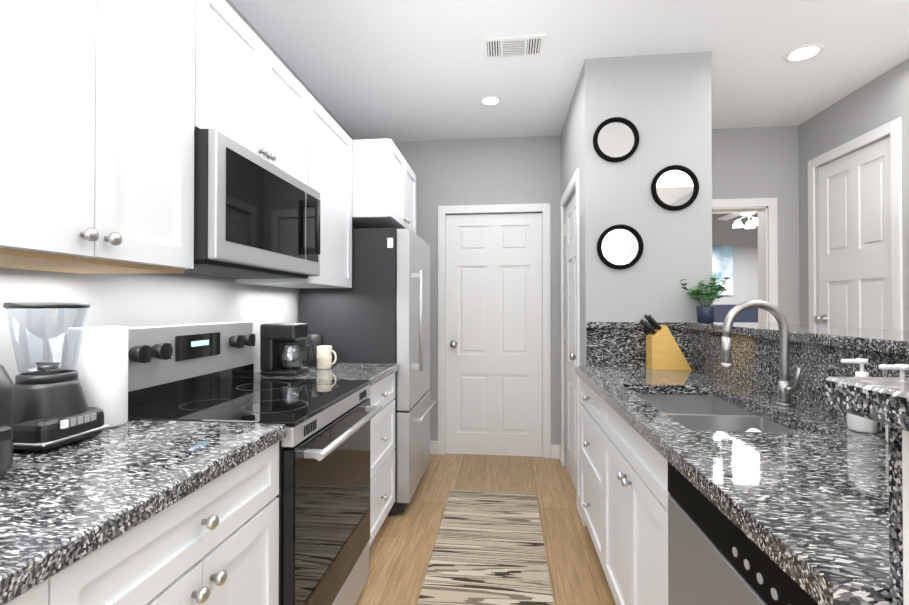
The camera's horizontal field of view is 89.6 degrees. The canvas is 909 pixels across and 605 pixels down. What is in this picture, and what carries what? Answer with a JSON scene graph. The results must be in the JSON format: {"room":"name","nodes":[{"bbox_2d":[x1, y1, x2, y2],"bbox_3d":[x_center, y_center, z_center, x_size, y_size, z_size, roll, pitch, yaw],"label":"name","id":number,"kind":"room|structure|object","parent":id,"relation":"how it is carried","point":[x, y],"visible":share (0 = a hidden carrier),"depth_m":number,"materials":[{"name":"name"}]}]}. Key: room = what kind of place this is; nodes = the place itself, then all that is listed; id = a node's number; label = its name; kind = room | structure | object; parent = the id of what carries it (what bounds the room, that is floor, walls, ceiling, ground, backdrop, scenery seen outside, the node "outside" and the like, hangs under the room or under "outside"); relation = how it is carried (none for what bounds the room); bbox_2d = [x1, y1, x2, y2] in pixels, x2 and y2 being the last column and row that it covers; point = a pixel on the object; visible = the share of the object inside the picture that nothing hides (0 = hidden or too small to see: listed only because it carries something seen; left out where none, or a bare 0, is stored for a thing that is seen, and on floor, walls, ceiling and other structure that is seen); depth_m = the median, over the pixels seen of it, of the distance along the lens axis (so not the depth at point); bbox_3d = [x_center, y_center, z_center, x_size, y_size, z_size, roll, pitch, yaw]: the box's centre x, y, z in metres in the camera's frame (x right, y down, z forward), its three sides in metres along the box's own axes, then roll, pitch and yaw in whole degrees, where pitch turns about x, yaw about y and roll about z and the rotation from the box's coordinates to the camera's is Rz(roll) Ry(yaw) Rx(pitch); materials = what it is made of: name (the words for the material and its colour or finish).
{"room":"kitchen","nodes":[
{"label":"kitchen","id":0,"kind":"room"},
{"bbox_2d":[0,0,354,384],"bbox_3d":[-1.221,-0.075,1.030,0.120,2.670,6.170,0,-1,6],"label":"wall","id":1,"kind":"structure","parent":0,"point":[139,299],"depth_m":1.57,"materials":[{"name":"grey paint"}]},
{"bbox_2d":[0,0,215,273],"bbox_3d":[-0.977,-0.545,1.040,0.355,0.890,0.778,0,-1,6],"label":"upper cabinet","id":2,"kind":"object","parent":1,"relation":"attached to","point":[107,107],"depth_m":1.04,"materials":[{"name":"white wood"}]},
{"bbox_2d":[216,0,311,186],"bbox_3d":[-0.898,-0.750,1.753,0.355,0.468,0.765,0,-1,6],"label":"upper cabinet","id":3,"kind":"object","parent":1,"relation":"attached to","point":[261,105],"depth_m":1.70,"materials":[{"name":"white wood"}]},
{"bbox_2d":[182,129,320,278],"bbox_3d":[-0.841,-0.311,1.743,0.471,0.397,0.762,0,-1,6],"label":"microwave","id":4,"kind":"object","parent":3,"relation":"attached to","point":[256,216],"visible":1,"depth_m":1.53,"materials":[{"name":"silver"}]},
{"bbox_2d":[235,96,355,287],"bbox_3d":[-0.825,-0.533,2.413,0.355,0.890,0.682,0,-1,6],"label":"upper cabinet","id":5,"kind":"object","parent":1,"relation":"attached to","point":[333,151],"depth_m":2.45,"materials":[{"name":"white wood"}]},
{"bbox_2d":[356,138,415,233],"bbox_3d":[-0.628,-0.740,3.136,0.590,0.465,0.785,0,-1,6],"label":"upper cabinet","id":6,"kind":"object","parent":1,"relation":"attached to","point":[385,181],"depth_m":2.73,"materials":[{"name":"white wood"}]},
{"bbox_2d":[355,453,615,604],"bbox_3d":[0.627,1.298,0.815,4.000,0.080,6.170,0,-1,6],"label":"floor","id":7,"kind":"structure","parent":0,"point":[401,547],"depth_m":2.55,"materials":[{"name":"brown wood"}]},
{"bbox_2d":[12,551,103,604],"bbox_3d":[-0.946,0.814,0.092,0.620,0.876,1.292,0,-1,6],"label":"base cabinet","id":8,"kind":"object","parent":7,"relation":"on","point":[83,585],"depth_m":0.69,"materials":[{"name":"white wood"}]},
{"bbox_2d":[104,443,278,604],"bbox_3d":[-0.849,0.822,0.980,0.620,0.876,0.722,0,-1,6],"label":"base cabinet","id":9,"kind":"object","parent":7,"relation":"on","point":[220,546],"depth_m":1.00,"materials":[{"name":"white wood"}]},
{"bbox_2d":[0,420,284,604],"bbox_3d":[-0.977,0.353,-0.271,0.640,0.040,3.245,0,-1,6],"label":"countertop","id":10,"kind":"structure","parent":9,"relation":"on","point":[60,507],"depth_m":0.87,"materials":[{"name":"grey stone"}]},
{"bbox_2d":[0,365,14,477],"bbox_3d":[-0.969,0.222,0.849,0.258,0.240,0.236,0,-1,6],"label":"air fryer","id":11,"kind":"object","parent":10,"relation":"on","point":[7,399],"visible":1,"depth_m":0.89,"materials":[{"name":"black plastic"}]},
{"bbox_2d":[2,302,108,451],"bbox_3d":[-0.995,0.171,1.124,0.183,0.346,0.174,0,-1,6],"label":"blender","id":12,"kind":"object","parent":10,"relation":"on","point":[53,410],"visible":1,"depth_m":1.08,"materials":[{"name":"black plastic"}]},
{"bbox_2d":[67,326,127,428],"bbox_3d":[-1.006,0.208,1.293,0.136,0.276,0.136,0,-1,6],"label":"paper towel","id":13,"kind":"object","parent":10,"relation":"on","point":[101,365],"visible":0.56,"depth_m":1.25,"materials":[{"name":"white paper"}]},
{"bbox_2d":[127,321,382,604],"bbox_3d":[-0.704,0.673,1.719,0.707,1.185,0.762,0,-1,6],"label":"stove","id":14,"kind":"object","parent":7,"relation":"on","point":[199,372],"visible":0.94,"depth_m":1.59,"materials":[{"name":"silver metal"}]},
{"bbox_2d":[300,228,436,514],"bbox_3d":[-0.530,0.412,3.117,0.747,1.732,0.756,0,-1,6],"label":"fridge","id":15,"kind":"object","parent":7,"relation":"on","point":[378,311],"visible":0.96,"depth_m":2.75,"materials":[{"name":"grey metal"}]},
{"bbox_2d":[368,375,394,546],"bbox_3d":[-0.690,0.834,2.418,0.620,0.876,0.620,0,-1,6],"label":"base cabinet","id":16,"kind":"object","parent":7,"relation":"on","point":[382,426],"depth_m":2.41,"materials":[{"name":"white wood"}]},
{"bbox_2d":[254,363,398,386],"bbox_3d":[-0.680,0.376,2.420,0.640,0.040,0.620,0,-1,6],"label":"countertop","id":17,"kind":"structure","parent":16,"relation":"on","point":[375,372],"depth_m":2.32,"materials":[{"name":"grey stone"}]},
{"bbox_2d":[260,323,312,375],"bbox_3d":[-0.829,0.229,2.277,0.216,0.250,0.156,0,-1,6],"label":"coffee maker","id":18,"kind":"object","parent":17,"relation":"on","point":[276,339],"visible":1,"depth_m":2.22,"materials":[{"name":"black plastic"}]},
{"bbox_2d":[305,334,323,365],"bbox_3d":[-0.796,0.267,2.605,0.106,0.180,0.106,0,-1,6],"label":"canister","id":19,"kind":"object","parent":17,"relation":"on","point":[314,341],"visible":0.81,"depth_m":2.56,"materials":[{"name":"black plastic"}]},
{"bbox_2d":[316,346,336,368],"bbox_3d":[-0.687,0.295,2.462,0.111,0.121,0.083,0,-1,6],"label":"mug","id":20,"kind":"object","parent":17,"relation":"on","point":[324,357],"visible":1,"depth_m":2.43,"materials":[{"name":"beige ceramic"}]},
{"bbox_2d":[417,490,553,604],"bbox_3d":[0.157,1.264,2.159,0.570,0.008,1.840,0,-1,6],"label":"rug","id":21,"kind":"object","parent":7,"relation":"on","point":[489,548],"visible":1,"depth_m":2.29,"materials":[{"name":"beige fabric"}]},
{"bbox_2d":[577,374,762,567],"bbox_3d":[0.972,0.833,2.234,0.595,0.876,0.676,0,-1,6],"label":"base cabinet","id":22,"kind":"object","parent":7,"relation":"on","point":[599,413],"depth_m":2.14,"materials":[{"name":"white wood"}]},
{"bbox_2d":[575,366,750,393],"bbox_3d":[0.961,0.377,2.254,0.630,0.045,0.609,0,-1,6],"label":"countertop","id":23,"kind":"structure","parent":22,"relation":"on","point":[597,377],"depth_m":2.10,"materials":[{"name":"grey stone"}]},
{"bbox_2d":[640,314,690,369],"bbox_3d":[1.126,0.210,2.462,0.247,0.293,0.105,0,-1,6],"label":"knife block","id":24,"kind":"object","parent":23,"relation":"on","point":[663,351],"visible":1,"depth_m":2.41,"materials":[{"name":"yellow wood"}]},
{"bbox_2d":[668,462,818,604],"bbox_3d":[0.804,0.824,0.823,0.602,0.868,0.606,0,-1,6],"label":"dishwasher","id":25,"kind":"object","parent":7,"relation":"on","point":[716,556],"visible":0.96,"depth_m":0.91,"materials":[{"name":"silver metal"}]},
{"bbox_2d":[603,442,886,604],"bbox_3d":[0.896,0.934,1.539,0.595,0.661,0.833,0,-1,6],"label":"base cabinet","id":26,"kind":"object","parent":7,"relation":"on","point":[834,567],"depth_m":1.20,"materials":[{"name":"white wood"}]},
{"bbox_2d":[746,428,760,431],"bbox_3d":[0.960,0.487,1.464,0.090,0.170,0.075,0,-1,6],"label":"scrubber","id":27,"kind":"object","parent":26,"relation":"in","point":[753,430],"visible":0.06,"depth_m":1.46,"materials":[{"name":"white"}]},
{"bbox_2d":[720,300,801,406],"bbox_3d":[1.032,0.169,1.547,0.238,0.358,0.099,0,-1,6],"label":"faucet","id":28,"kind":"object","parent":26,"relation":"on","point":[787,390],"visible":1,"depth_m":1.55,"materials":[{"name":"silver metal"}]},
{"bbox_2d":[841,358,877,432],"bbox_3d":[1.091,0.249,1.236,0.081,0.193,0.062,0,-1,6],"label":"soap dispenser","id":29,"kind":"object","parent":26,"relation":"on","point":[856,423],"visible":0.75,"depth_m":1.22,"materials":[{"name":"white"}]},
{"bbox_2d":[878,364,908,441],"bbox_3d":[1.083,0.248,1.116,0.081,0.193,0.062,0,-1,6],"label":"soap dispenser","id":30,"kind":"object","parent":26,"relation":"on","point":[902,368],"visible":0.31,"depth_m":1.11,"materials":[{"name":"white plastic"}]},
{"bbox_2d":[230,0,908,141],"bbox_3d":[0.627,-1.452,0.839,4.000,0.080,6.170,0,-1,6],"label":"ceiling","id":31,"kind":"structure","parent":0,"point":[406,70],"depth_m":2.56,"materials":[{"name":"white paint"}]},
{"bbox_2d":[480,95,500,105],"bbox_3d":[0.248,-1.387,3.149,0.150,0.009,0.150,0,-1,6],"label":"recessed light","id":32,"kind":"object","parent":31,"relation":"in","point":[491,100],"visible":0.98,"depth_m":3.14,"materials":[{"name":"white plastic"}]},
{"bbox_2d":[482,34,545,59],"bbox_3d":[0.322,-1.392,2.497,0.330,0.010,0.200,0,-1,6],"label":"ceiling vent","id":33,"kind":"object","parent":31,"relation":"in","point":[518,46],"visible":1,"depth_m":2.49,"materials":[{"name":"white metal"}]},
{"bbox_2d":[783,43,825,62],"bbox_3d":[1.954,-1.392,2.558,0.190,0.009,0.190,0,-1,6],"label":"recessed light","id":34,"kind":"object","parent":31,"relation":"in","point":[804,52],"visible":1,"depth_m":2.55,"materials":[{"name":"white plastic"}]},
{"bbox_2d":[394,126,799,453],"bbox_3d":[0.998,-0.051,3.829,3.680,2.670,0.120,0,-1,6],"label":"wall","id":35,"kind":"structure","parent":0,"point":[759,162],"depth_m":3.80,"materials":[{"name":"grey paint"}]},
{"bbox_2d":[430,441,437,453],"bbox_3d":[-0.490,1.230,3.914,0.700,0.110,0.014,0,-1,6],"label":"baseboard","id":36,"kind":"structure","parent":35,"relation":"attached to","point":[433,444],"depth_m":3.87,"materials":[{"name":"white"}]},
{"bbox_2d":[438,203,550,457],"bbox_3d":[0.328,0.232,3.846,0.943,2.105,0.107,0,-1,6],"label":"door","id":37,"kind":"structure","parent":35,"relation":"attached to","point":[498,393],"depth_m":3.86,"materials":[{"name":"white wood"}]},
{"bbox_2d":[712,198,777,322],"bbox_3d":[2.076,0.230,3.700,0.940,2.105,0.136,0,-1,6],"label":"door frame","id":38,"kind":"structure","parent":35,"relation":"attached to","point":[766,208],"depth_m":3.61,"materials":[{"name":"white wood"}]},
{"bbox_2d":[560,52,711,526],"bbox_3d":[1.153,-0.057,3.158,0.685,2.670,1.180,0,-1,6],"label":"wall","id":39,"kind":"structure","parent":0,"point":[662,103],"depth_m":2.58,"materials":[{"name":"grey paint"}]},
{"bbox_2d":[560,168,579,509],"bbox_3d":[0.823,0.226,3.222,0.107,2.105,0.850,0,-1,6],"label":"door","id":40,"kind":"structure","parent":39,"relation":"attached to","point":[570,330],"depth_m":3.26,"materials":[{"name":"white wood"}]},
{"bbox_2d":[593,117,638,161],"bbox_3d":[0.913,-0.921,2.586,0.252,0.252,0.021,0,-1,6],"label":"mirror","id":41,"kind":"object","parent":39,"relation":"attached to","point":[615,139],"visible":1,"depth_m":2.59,"materials":[{"name":"black mirror"}]},
{"bbox_2d":[597,224,643,268],"bbox_3d":[0.934,-0.314,2.579,0.252,0.252,0.021,0,-1,6],"label":"mirror","id":42,"kind":"object","parent":39,"relation":"attached to","point":[620,246],"visible":1,"depth_m":2.58,"materials":[{"name":"black mirror"}]},
{"bbox_2d":[587,322,686,365],"bbox_3d":[1.015,0.253,2.566,0.538,0.288,0.019,0,-1,6],"label":"backsplash","id":43,"kind":"structure","parent":39,"relation":"attached to","point":[608,343],"depth_m":2.56,"materials":[{"name":"grey stone"}]},
{"bbox_2d":[651,165,698,210],"bbox_3d":[1.229,-0.639,2.549,0.252,0.252,0.021,0,-1,6],"label":"mirror","id":44,"kind":"object","parent":39,"relation":"attached to","point":[674,187],"visible":1,"depth_m":2.55,"materials":[{"name":"black mirror"}]},
{"bbox_2d":[691,330,908,445],"bbox_3d":[1.204,0.264,1.492,0.019,0.248,2.074,0,-1,6],"label":"backsplash","id":45,"kind":"structure","parent":39,"relation":"attached to","point":[755,361],"depth_m":1.59,"materials":[{"name":"grey stone"}]},
{"bbox_2d":[712,213,757,304],"bbox_3d":[3.236,-0.022,7.154,5.240,2.670,0.120,0,-1,6],"label":"wall","id":46,"kind":"structure","parent":0,"point":[743,241],"depth_m":6.96,"materials":[{"name":"grey paint"}]},
{"bbox_2d":[712,245,732,294],"bbox_3d":[3.973,-0.488,7.000,0.540,0.760,0.028,0,-1,6],"label":"picture frame","id":47,"kind":"object","parent":46,"relation":"attached to","point":[722,262],"visible":0.5,"depth_m":6.97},
{"bbox_2d":[798,58,908,330],"bbox_3d":[2.430,-0.080,0.568,0.120,2.670,6.050,0,-1,6],"label":"wall","id":48,"kind":"structure","parent":0,"point":[880,100],"depth_m":3.03,"materials":[{"name":"grey paint"}]},
{"bbox_2d":[808,117,902,329],"bbox_3d":[2.649,0.102,3.047,0.107,2.350,0.810,0,-1,6],"label":"door","id":49,"kind":"structure","parent":48,"relation":"attached to","point":[860,245],"depth_m":3.00,"materials":[{"name":"white wood"}]},
{"bbox_2d":[902,430,908,604],"bbox_3d":[0.800,0.693,0.426,0.589,1.123,0.125,0,-1,6],"label":"wall","id":50,"kind":"structure","parent":0,"point":[905,460],"depth_m":0.52,"materials":[{"name":"white"}]},
{"bbox_2d":[883,424,902,604],"bbox_3d":[0.799,0.255,0.503,0.570,0.248,0.018,0,-1,6],"label":"backsplash","id":51,"kind":"structure","parent":50,"relation":"attached to","point":[892,449],"depth_m":0.54,"materials":[{"name":"grey stone"}]},
{"bbox_3d":[3.041,1.338,5.378,5.000,0.080,3.430,0,-1,6],"label":"floor","id":52,"kind":"structure","parent":0,"visible":0},
{"bbox_2d":[712,305,757,321],"bbox_3d":[3.809,0.663,5.963,2.000,1.280,2.090,0,-1,6],"label":"bed","id":53,"kind":"object","parent":52,"relation":"on","point":[747,315],"visible":0.02,"depth_m":6.88,"materials":[{"name":"blue fabric"}]},
{"bbox_3d":[3.041,-1.412,5.402,5.000,0.080,3.430,0,-1,6],"label":"ceiling","id":54,"kind":"structure","parent":0,"visible":0},
{"bbox_2d":[712,211,757,228],"bbox_3d":[3.387,-1.121,5.318,1.252,0.505,1.196,0,-1,6],"label":"ceiling fan","id":55,"kind":"object","parent":54,"relation":"hanging from","point":[753,223],"visible":0.48,"depth_m":5.29,"materials":[{"name":"white"}]},
{"bbox_3d":[1.258,0.701,1.429,0.100,1.123,2.219,0,-1,6],"label":"wall","id":56,"kind":"structure","parent":0,"visible":0},
{"bbox_2d":[686,322,908,431],"bbox_3d":[1.089,0.119,1.427,1.055,0.038,2.269,0,-1,6],"label":"bar","id":57,"kind":"object","parent":56,"relation":"on","point":[883,400],"visible":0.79,"depth_m":1.15,"materials":[{"name":"stone"}]},
{"bbox_2d":[679,273,728,322],"bbox_3d":[1.347,-0.026,2.459,0.251,0.268,0.334,0,-1,6],"label":"plant","id":58,"kind":"object","parent":57,"relation":"on","point":[705,314],"visible":1,"depth_m":2.42,"materials":[{"name":"green plant"}]}
]}

